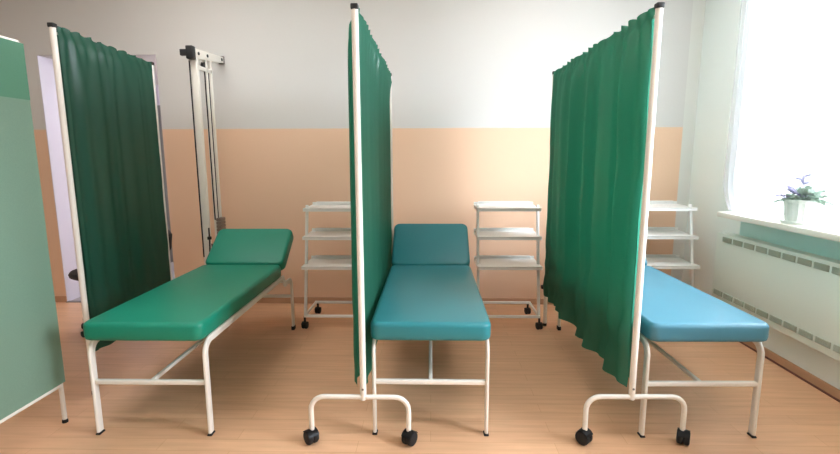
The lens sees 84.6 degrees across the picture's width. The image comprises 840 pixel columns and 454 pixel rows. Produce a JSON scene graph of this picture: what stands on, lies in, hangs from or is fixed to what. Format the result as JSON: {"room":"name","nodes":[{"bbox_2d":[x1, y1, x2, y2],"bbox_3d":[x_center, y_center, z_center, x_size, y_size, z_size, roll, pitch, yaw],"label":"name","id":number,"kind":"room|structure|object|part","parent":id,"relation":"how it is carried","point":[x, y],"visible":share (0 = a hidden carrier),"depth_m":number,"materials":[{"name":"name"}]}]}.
{"room":"examination room","nodes":[
{"label":"examination room","id":0,"kind":"room"},
{"bbox_2d":[37,55,79,300],"bbox_3d":[-3.246,-0.603,4.841,0.102,2.350,1.641,0,9,1],"label":"door","id":1,"kind":"structure","parent":0,"point":[45,65],"depth_m":4.10,"materials":[{"name":"white paint"}]},
{"bbox_2d":[42,55,157,84],"bbox_3d":[-2.143,-1.625,4.725,2.310,0.100,1.710,0,9,1],"label":"door frame","id":2,"kind":"structure","parent":0,"point":[149,58],"depth_m":4.06,"materials":[{"name":"white paint"}]},
{"bbox_2d":[155,85,159,104],"bbox_3d":[-2.122,-0.733,5.675,2.310,2.350,0.100,0,9,1],"label":"wall","id":3,"kind":"structure","parent":0,"point":[157,86],"depth_m":5.52,"materials":[{"name":"white paint"}]},
{"bbox_2d":[157,105,172,261],"bbox_3d":[-2.718,-0.501,5.622,0.900,1.910,0.104,0,9,1],"label":"door","id":4,"kind":"structure","parent":3,"relation":"in","point":[158,106],"depth_m":5.61,"materials":[{"name":"grey paint"}]},
{"bbox_2d":[0,0,705,297],"bbox_3d":[-0.882,-0.776,3.945,6.850,2.950,0.030,0,9,1],"label":"wall","id":5,"kind":"structure","parent":0,"point":[472,79],"depth_m":3.88,"materials":[{"name":"paint"}]},
{"bbox_2d":[55,296,66,301],"bbox_3d":[-3.708,0.655,4.209,0.990,0.055,0.012,0,9,1],"label":"baseboard","id":6,"kind":"structure","parent":5,"relation":"attached to","point":[57,298],"depth_m":4.19,"materials":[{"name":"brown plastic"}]},
{"bbox_2d":[179,45,225,264],"bbox_3d":[-1.649,-0.373,3.735,0.119,2.040,0.541,1,9,7],"label":"pulley","id":7,"kind":"object","parent":5,"relation":"attached to","point":[194,55],"visible":0.77,"depth_m":3.56,"materials":[{"name":"white metal"}]},
{"bbox_3d":[-1.687,-0.492,3.490,0.010,1.470,0.013,0,9,1],"label":"cord","id":8,"kind":"part","parent":7,"relation":"part of","materials":[{"name":"fabric"}]},
{"bbox_3d":[-1.659,-1.324,3.611,0.040,0.106,0.500,0,9,1],"label":"arm","id":9,"kind":"part","parent":7,"relation":"part of","materials":[{"name":"white metal"}]},
{"bbox_3d":[-1.655,-0.650,3.664,0.010,1.190,0.072,0,9,1],"label":"cord","id":10,"kind":"part","parent":7,"relation":"part of","materials":[{"name":"white fabric"}]},
{"bbox_2d":[257,297,552,303],"bbox_3d":[0.040,0.659,4.121,4.488,0.055,0.012,0,9,1],"label":"baseboard","id":11,"kind":"structure","parent":5,"relation":"attached to","point":[296,299],"depth_m":4.13,"materials":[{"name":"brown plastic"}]},
{"bbox_2d":[0,262,839,453],"bbox_3d":[-0.923,1.023,2.262,6.850,0.100,7.320,0,9,1],"label":"floor","id":12,"kind":"structure","parent":0,"point":[265,374],"depth_m":2.50,"materials":[{"name":"brown wood"}]},
{"bbox_2d":[0,35,68,423],"bbox_3d":[-1.789,0.147,1.689,0.033,1.810,0.982,0,9,3],"label":"folding screen","id":13,"kind":"object","parent":12,"relation":"on","point":[31,360],"visible":1,"depth_m":2.04,"materials":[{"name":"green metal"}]},
{"bbox_3d":[-1.791,-0.738,1.554,0.021,0.021,0.950,0,9,3],"label":"rail","id":14,"kind":"part","parent":13,"relation":"part of","materials":[{"name":"white metal"}]},
{"bbox_3d":[-1.787,0.847,1.796,0.021,0.021,0.950,0,9,3],"label":"rail","id":15,"kind":"part","parent":13,"relation":"part of","materials":[{"name":"white metal"}]},
{"bbox_2d":[47,22,171,391],"bbox_3d":[-1.837,-0.109,2.888,0.090,1.954,0.977,-1,9,-5],"label":"folding screen","id":16,"kind":"object","parent":12,"relation":"on","point":[107,100],"visible":0.89,"depth_m":2.69,"materials":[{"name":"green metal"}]},
{"bbox_2d":[68,230,171,337],"bbox_3d":[-2.277,0.413,3.562,0.684,0.721,0.390,-6,10,-33],"label":"swivel chair","id":17,"kind":"object","parent":12,"relation":"on","point":[73,274],"visible":0.11,"depth_m":3.36,"materials":[{"name":"black fabric"}]},
{"bbox_3d":[-2.400,0.334,3.467,0.390,0.058,0.390,-6,10,-33],"label":"seat","id":18,"kind":"part","parent":17,"relation":"part of","materials":[{"name":"black fabric"}]},
{"bbox_3d":[-2.023,0.102,3.686,0.072,0.143,0.240,-6,10,-33],"label":"backrest","id":19,"kind":"part","parent":17,"relation":"part of","materials":[{"name":"black fabric"}]},
{"bbox_2d":[83,229,295,435],"bbox_3d":[-1.245,0.498,2.833,0.558,0.768,1.490,0,9,1],"label":"couch","id":20,"kind":"object","parent":12,"relation":"on","point":[242,266],"visible":1,"depth_m":2.42,"materials":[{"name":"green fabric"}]},
{"bbox_3d":[-1.524,0.731,2.237,0.016,0.464,0.178,0,9,1],"label":"leg","id":21,"kind":"part","parent":20,"relation":"part of","materials":[{"name":"white metal"}]},
{"bbox_3d":[-0.990,0.731,2.226,0.016,0.464,0.178,0,9,1],"label":"leg","id":22,"kind":"part","parent":20,"relation":"part of","materials":[{"name":"white metal"}]},
{"bbox_3d":[-0.979,0.454,2.800,0.016,0.089,1.049,0,9,1],"label":"rail","id":23,"kind":"part","parent":20,"relation":"part of","materials":[{"name":"white metal"}]},
{"bbox_3d":[-0.966,0.580,3.420,0.016,0.404,0.178,0,9,1],"label":"leg","id":24,"kind":"part","parent":20,"relation":"part of","materials":[{"name":"white metal"}]},
{"bbox_2d":[301,201,352,328],"bbox_3d":[-0.644,0.286,3.643,0.514,0.940,0.425,0,9,1],"label":"trolley","id":25,"kind":"object","parent":12,"relation":"on","point":[317,262],"visible":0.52,"depth_m":3.56,"materials":[{"name":"white metal"}]},
{"bbox_2d":[301,317,308,324],"bbox_3d":[-0.880,0.710,3.529,0.040,0.059,0.051,2,9,13],"label":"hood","id":26,"kind":"object","parent":25,"relation":"attached to","point":[304,322],"depth_m":3.52,"materials":[{"name":"black plastic"}]},
{"bbox_3d":[-0.876,0.258,3.558,0.019,0.844,0.195,0,9,1],"label":"post","id":27,"kind":"part","parent":25,"relation":"part of","materials":[{"name":"white metal"}]},
{"bbox_3d":[-0.873,0.653,3.692,0.016,0.020,0.350,0,9,1],"label":"rail","id":28,"kind":"part","parent":25,"relation":"part of","materials":[{"name":"white metal"}]},
{"bbox_3d":[-0.645,0.054,3.621,0.480,0.044,0.300,0,9,1],"label":"shelf","id":29,"kind":"part","parent":25,"relation":"part of","materials":[{"name":"white metal"}]},
{"bbox_3d":[-0.646,0.276,3.599,0.480,0.044,0.300,0,9,1],"label":"shelf","id":30,"kind":"part","parent":25,"relation":"part of","materials":[{"name":"white metal"}]},
{"bbox_3d":[-0.645,-0.161,3.638,0.480,0.044,0.300,0,9,1],"label":"shelf","id":31,"kind":"part","parent":25,"relation":"part of","materials":[{"name":"white metal"}]},
{"bbox_3d":[-0.641,-0.196,3.773,0.428,0.027,0.008,0,9,1],"label":"guard rail","id":32,"kind":"part","parent":25,"relation":"part of","materials":[{"name":"white metal"}]},
{"bbox_3d":[-0.642,0.019,3.755,0.428,0.027,0.008,0,9,1],"label":"guard rail","id":33,"kind":"part","parent":25,"relation":"part of","materials":[{"name":"white metal"}]},
{"bbox_3d":[-0.643,0.241,3.733,0.428,0.027,0.008,0,9,1],"label":"guard rail","id":34,"kind":"part","parent":25,"relation":"part of","materials":[{"name":"white metal"}]},
{"bbox_2d":[303,3,417,445],"bbox_3d":[-0.257,-0.060,2.722,0.530,1.899,1.595,0,9,1],"label":"folding screen","id":35,"kind":"object","parent":12,"relation":"on","point":[369,77],"visible":0.94,"depth_m":2.16,"materials":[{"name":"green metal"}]},
{"bbox_2d":[303,426,318,438],"bbox_3d":[-0.499,0.934,2.114,0.051,0.022,0.063,-8,12,-41],"label":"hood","id":36,"kind":"object","parent":35,"relation":"attached to","point":[311,433],"depth_m":2.10,"materials":[{"name":"black plastic"}]},
{"bbox_2d":[401,428,417,439],"bbox_3d":[-0.048,0.935,2.102,0.051,0.022,0.063,5,10,33],"label":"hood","id":37,"kind":"object","parent":35,"relation":"attached to","point":[407,434],"depth_m":2.09,"materials":[{"name":"black plastic"}]},
{"bbox_2d":[371,224,490,435],"bbox_3d":[0.065,0.477,2.833,0.550,0.802,1.509,0,9,1],"label":"couch","id":38,"kind":"object","parent":12,"relation":"on","point":[430,292],"visible":1,"depth_m":2.42,"materials":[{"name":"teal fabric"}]},
{"bbox_3d":[-0.212,0.728,2.232,0.016,0.464,0.178,0,9,1],"label":"leg","id":39,"kind":"part","parent":38,"relation":"part of","materials":[{"name":"white metal"}]},
{"bbox_3d":[0.314,0.729,2.220,0.016,0.464,0.178,0,9,1],"label":"leg","id":40,"kind":"part","parent":38,"relation":"part of","materials":[{"name":"white metal"}]},
{"bbox_2d":[474,201,542,329],"bbox_3d":[0.675,0.285,3.622,0.514,0.940,0.425,0,9,1],"label":"trolley","id":41,"kind":"object","parent":12,"relation":"on","point":[483,262],"visible":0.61,"depth_m":3.54,"materials":[{"name":"white metal"}]},
{"bbox_3d":[0.444,0.258,3.537,0.019,0.844,0.195,0,9,1],"label":"post","id":42,"kind":"part","parent":41,"relation":"part of","materials":[{"name":"white metal"}]},
{"bbox_3d":[0.678,-0.196,3.752,0.428,0.027,0.008,0,9,1],"label":"guard rail","id":43,"kind":"part","parent":41,"relation":"part of","materials":[{"name":"white metal"}]},
{"bbox_3d":[0.678,0.019,3.734,0.428,0.027,0.008,0,9,1],"label":"guard rail","id":44,"kind":"part","parent":41,"relation":"part of","materials":[{"name":"white metal"}]},
{"bbox_3d":[0.677,0.241,3.712,0.428,0.027,0.008,0,9,1],"label":"guard rail","id":45,"kind":"part","parent":41,"relation":"part of","materials":[{"name":"white metal"}]},
{"bbox_3d":[0.675,-0.161,3.617,0.480,0.044,0.300,0,9,1],"label":"shelf","id":46,"kind":"part","parent":41,"relation":"part of","materials":[{"name":"white metal"}]},
{"bbox_3d":[0.675,0.054,3.600,0.480,0.044,0.300,0,9,1],"label":"shelf","id":47,"kind":"part","parent":41,"relation":"part of","materials":[{"name":"white metal"}]},
{"bbox_3d":[0.674,0.276,3.578,0.480,0.044,0.300,0,9,1],"label":"shelf","id":48,"kind":"part","parent":41,"relation":"part of","materials":[{"name":"white metal"}]},
{"bbox_3d":[0.904,0.653,3.660,0.016,0.020,0.350,0,9,1],"label":"rail","id":49,"kind":"part","parent":41,"relation":"part of","materials":[{"name":"white metal"}]},
{"bbox_3d":[0.902,0.258,3.526,0.019,0.844,0.195,0,9,1],"label":"post","id":50,"kind":"part","parent":41,"relation":"part of","materials":[{"name":"white metal"}]},
{"bbox_2d":[541,2,690,445],"bbox_3d":[0.978,-0.059,2.693,0.530,1.899,1.544,0,9,1],"label":"folding screen","id":51,"kind":"object","parent":12,"relation":"on","point":[603,104],"visible":1,"depth_m":2.29,"materials":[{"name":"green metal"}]},
{"bbox_2d":[576,428,592,437],"bbox_3d":[0.749,0.932,2.106,0.051,0.022,0.063,-8,12,-42],"label":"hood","id":52,"kind":"object","parent":51,"relation":"attached to","point":[582,432],"depth_m":2.09,"materials":[{"name":"black plastic"}]},
{"bbox_2d":[677,427,689,438],"bbox_3d":[1.201,0.932,2.102,0.051,0.022,0.063,5,10,32],"label":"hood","id":53,"kind":"object","parent":51,"relation":"attached to","point":[682,433],"depth_m":2.09,"materials":[{"name":"black plastic"}]},
{"bbox_2d":[557,257,768,437],"bbox_3d":[1.303,0.494,2.793,0.540,0.774,1.473,0,9,1],"label":"couch","id":54,"kind":"object","parent":12,"relation":"on","point":[672,310],"visible":0.45,"depth_m":2.13,"materials":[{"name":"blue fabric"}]},
{"bbox_3d":[1.040,0.729,2.204,0.016,0.464,0.178,0,9,1],"label":"leg","id":55,"kind":"part","parent":54,"relation":"part of","materials":[{"name":"white metal"}]},
{"bbox_3d":[1.556,0.729,2.199,0.016,0.464,0.178,0,9,1],"label":"leg","id":56,"kind":"part","parent":54,"relation":"part of","materials":[{"name":"white metal"}]},
{"bbox_2d":[645,201,699,286],"bbox_3d":[1.858,0.279,3.644,0.514,0.940,0.425,0,9,1],"label":"trolley","id":57,"kind":"object","parent":12,"relation":"on","point":[657,261],"visible":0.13,"depth_m":3.55,"materials":[{"name":"white metal"}]},
{"bbox_3d":[1.861,0.013,3.756,0.428,0.027,0.008,0,9,1],"label":"guard rail","id":58,"kind":"part","parent":57,"relation":"part of","materials":[{"name":"white metal"}]},
{"bbox_3d":[1.860,0.234,3.734,0.428,0.027,0.008,0,9,1],"label":"guard rail","id":59,"kind":"part","parent":57,"relation":"part of","materials":[{"name":"white metal"}]},
{"bbox_3d":[1.857,0.270,3.599,0.480,0.044,0.300,0,9,1],"label":"shelf","id":60,"kind":"part","parent":57,"relation":"part of","materials":[{"name":"white metal"}]},
{"bbox_3d":[1.858,-0.167,3.639,0.480,0.044,0.300,0,9,1],"label":"shelf","id":61,"kind":"part","parent":57,"relation":"part of","materials":[{"name":"white metal"}]},
{"bbox_3d":[1.857,0.048,3.621,0.480,0.044,0.300,0,9,1],"label":"shelf","id":62,"kind":"part","parent":57,"relation":"part of","materials":[{"name":"white metal"}]},
{"bbox_3d":[2.085,0.252,3.548,0.019,0.844,0.195,0,9,1],"label":"post","id":63,"kind":"part","parent":57,"relation":"part of","materials":[{"name":"white metal"}]},
{"bbox_2d":[682,0,839,389],"bbox_3d":[2.353,-0.358,1.145,0.250,2.950,5.480,0,9,1],"label":"wall","id":64,"kind":"structure","parent":0,"point":[745,42],"depth_m":3.29,"materials":[{"name":"paint"}]},
{"bbox_2d":[711,232,839,360],"bbox_3d":[2.213,0.423,2.524,0.093,0.500,1.865,0,9,1],"label":"radiator cover","id":65,"kind":"object","parent":64,"relation":"attached to","point":[795,292],"visible":0.99,"depth_m":2.77,"materials":[{"name":"white metal"}]},
{"bbox_2d":[713,288,721,296],"bbox_3d":[2.191,0.483,3.396,0.008,0.036,0.096,0,9,1],"label":"vent","id":66,"kind":"object","parent":65,"relation":"attached to","point":[717,292],"depth_m":3.39,"materials":[{"name":"grey metal"}]},
{"bbox_2d":[723,237,731,243],"bbox_3d":[2.189,0.094,3.292,0.008,0.036,0.096,0,9,1],"label":"vent","id":67,"kind":"object","parent":65,"relation":"attached to","point":[726,240],"depth_m":3.28,"materials":[{"name":"grey metal"}]},
{"bbox_2d":[723,293,732,301],"bbox_3d":[2.188,0.500,3.283,0.008,0.036,0.096,0,9,1],"label":"vent","id":68,"kind":"object","parent":65,"relation":"attached to","point":[727,297],"depth_m":3.28,"materials":[{"name":"grey metal"}]},
{"bbox_2d":[733,239,742,246],"bbox_3d":[2.186,0.111,3.178,0.008,0.036,0.096,0,9,1],"label":"vent","id":69,"kind":"object","parent":65,"relation":"attached to","point":[736,242],"depth_m":3.18,"materials":[{"name":"grey metal"}]},
{"bbox_2d":[734,298,743,306],"bbox_3d":[2.186,0.517,3.169,0.008,0.036,0.096,0,9,1],"label":"vent","id":70,"kind":"object","parent":65,"relation":"attached to","point":[738,302],"depth_m":3.16,"materials":[{"name":"grey metal"}]},
{"bbox_2d":[744,303,754,312],"bbox_3d":[2.183,0.535,3.055,0.008,0.036,0.096,0,9,1],"label":"vent","id":71,"kind":"object","parent":65,"relation":"attached to","point":[748,307],"depth_m":3.06,"materials":[{"name":"grey metal"}]},
{"bbox_2d":[744,243,754,249],"bbox_3d":[2.184,0.129,3.064,0.008,0.036,0.096,0,9,1],"label":"vent","id":72,"kind":"object","parent":65,"relation":"attached to","point":[747,246],"depth_m":3.05,"materials":[{"name":"grey metal"}]},
{"bbox_2d":[755,246,766,253],"bbox_3d":[2.181,0.146,2.951,0.008,0.036,0.096,0,9,1],"label":"vent","id":73,"kind":"object","parent":65,"relation":"attached to","point":[758,249],"depth_m":2.95,"materials":[{"name":"grey metal"}]},
{"bbox_2d":[756,309,767,318],"bbox_3d":[2.180,0.552,2.942,0.008,0.036,0.096,0,9,1],"label":"vent","id":74,"kind":"object","parent":65,"relation":"attached to","point":[760,313],"depth_m":2.94,"materials":[{"name":"grey metal"}]},
{"bbox_2d":[768,249,780,257],"bbox_3d":[2.178,0.163,2.837,0.008,0.036,0.096,0,9,1],"label":"vent","id":75,"kind":"object","parent":65,"relation":"attached to","point":[772,253],"depth_m":2.83,"materials":[{"name":"grey metal"}]},
{"bbox_2d":[769,315,781,324],"bbox_3d":[2.178,0.569,2.828,0.008,0.036,0.096,0,9,1],"label":"vent","id":76,"kind":"object","parent":65,"relation":"attached to","point":[773,319],"depth_m":2.83,"materials":[{"name":"grey metal"}]},
{"bbox_2d":[782,253,795,261],"bbox_3d":[2.176,0.181,2.723,0.008,0.036,0.096,0,9,1],"label":"vent","id":77,"kind":"object","parent":65,"relation":"attached to","point":[786,257],"depth_m":2.72,"materials":[{"name":"grey metal"}]},
{"bbox_2d":[783,321,796,332],"bbox_3d":[2.175,0.587,2.715,0.008,0.036,0.096,0,9,1],"label":"vent","id":78,"kind":"object","parent":65,"relation":"attached to","point":[788,326],"depth_m":2.71,"materials":[{"name":"grey metal"}]},
{"bbox_2d":[797,257,811,266],"bbox_3d":[2.173,0.198,2.610,0.008,0.036,0.096,0,9,1],"label":"vent","id":79,"kind":"object","parent":65,"relation":"attached to","point":[801,261],"depth_m":2.61,"materials":[{"name":"grey metal"}]},
{"bbox_2d":[798,328,812,339],"bbox_3d":[2.172,0.604,2.601,0.008,0.036,0.096,0,9,1],"label":"vent","id":80,"kind":"object","parent":65,"relation":"attached to","point":[803,333],"depth_m":2.60,"materials":[{"name":"grey metal"}]},
{"bbox_2d":[813,262,829,271],"bbox_3d":[2.170,0.215,2.496,0.008,0.036,0.096,0,9,1],"label":"vent","id":81,"kind":"object","parent":65,"relation":"attached to","point":[817,266],"depth_m":2.49,"materials":[{"name":"grey metal"}]},
{"bbox_2d":[815,336,830,348],"bbox_3d":[2.170,0.621,2.487,0.008,0.036,0.096,0,9,1],"label":"vent","id":82,"kind":"object","parent":65,"relation":"attached to","point":[823,342],"depth_m":2.49,"materials":[{"name":"grey metal"}]},
{"bbox_2d":[831,267,839,274],"bbox_3d":[2.167,0.233,2.382,0.008,0.036,0.096,0,9,1],"label":"vent","id":83,"kind":"object","parent":65,"relation":"attached to","point":[834,270],"depth_m":2.41,"materials":[{"name":"grey metal"}]},
{"bbox_2d":[833,344,839,353],"bbox_3d":[2.167,0.639,2.373,0.008,0.036,0.096,0,9,1],"label":"vent","id":84,"kind":"object","parent":65,"relation":"attached to","point":[836,347],"depth_m":2.40,"materials":[{"name":"grey metal"}]},
{"bbox_2d":[717,0,839,241],"bbox_3d":[2.292,-0.783,2.356,0.430,1.675,1.600,0,9,1],"label":"window","id":85,"kind":"structure","parent":64,"relation":"in","point":[810,101],"depth_m":2.94,"materials":[{"name":"white"}]},
{"bbox_3d":[2.266,0.028,2.475,0.375,0.037,1.590,0,9,1],"label":"sill","id":86,"kind":"part","parent":85,"relation":"part of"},
{"bbox_2d":[774,173,834,225],"bbox_3d":[2.198,-0.161,2.633,0.217,0.290,0.284,-6,10,-33],"label":"potted plant","id":87,"kind":"object","parent":85,"relation":"on","point":[804,208],"visible":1,"depth_m":2.60,"materials":[{"name":"green plant"}]},
{"bbox_3d":[2.198,-0.094,2.656,0.192,0.130,0.190,0,9,1],"label":"pot","id":88,"kind":"part","parent":87,"relation":"part of","materials":[{"name":"white ceramic"}]},
{"bbox_3d":[2.182,-0.221,2.629,0.069,0.170,0.069,0,9,1],"label":"stem","id":89,"kind":"part","parent":87,"relation":"part of","materials":[{"name":"purple plant"}]},
{"bbox_3d":[2.477,-0.795,2.350,0.060,1.650,1.600,0,9,1],"label":"frame","id":90,"kind":"part","parent":85,"relation":"part of","materials":[{"name":"white"}]},
{"bbox_3d":[2.483,-0.818,2.501,0.006,1.550,1.195,0,9,1],"label":"pane","id":91,"kind":"part","parent":85,"relation":"part of","materials":[{"name":"clear glass"}]},
{"bbox_2d":[739,222,839,259],"bbox_3d":[2.253,0.134,2.487,0.012,0.174,1.580,0,9,1],"label":"trim","id":92,"kind":"structure","parent":64,"relation":"attached to","point":[815,245],"depth_m":2.79,"materials":[{"name":"teal paint"}]},
{"bbox_2d":[740,342,839,401],"bbox_3d":[2.226,1.073,1.366,0.012,0.055,5.480,0,9,1],"label":"baseboard","id":93,"kind":"structure","parent":64,"relation":"attached to","point":[804,374],"depth_m":2.73,"materials":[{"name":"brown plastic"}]}
]}

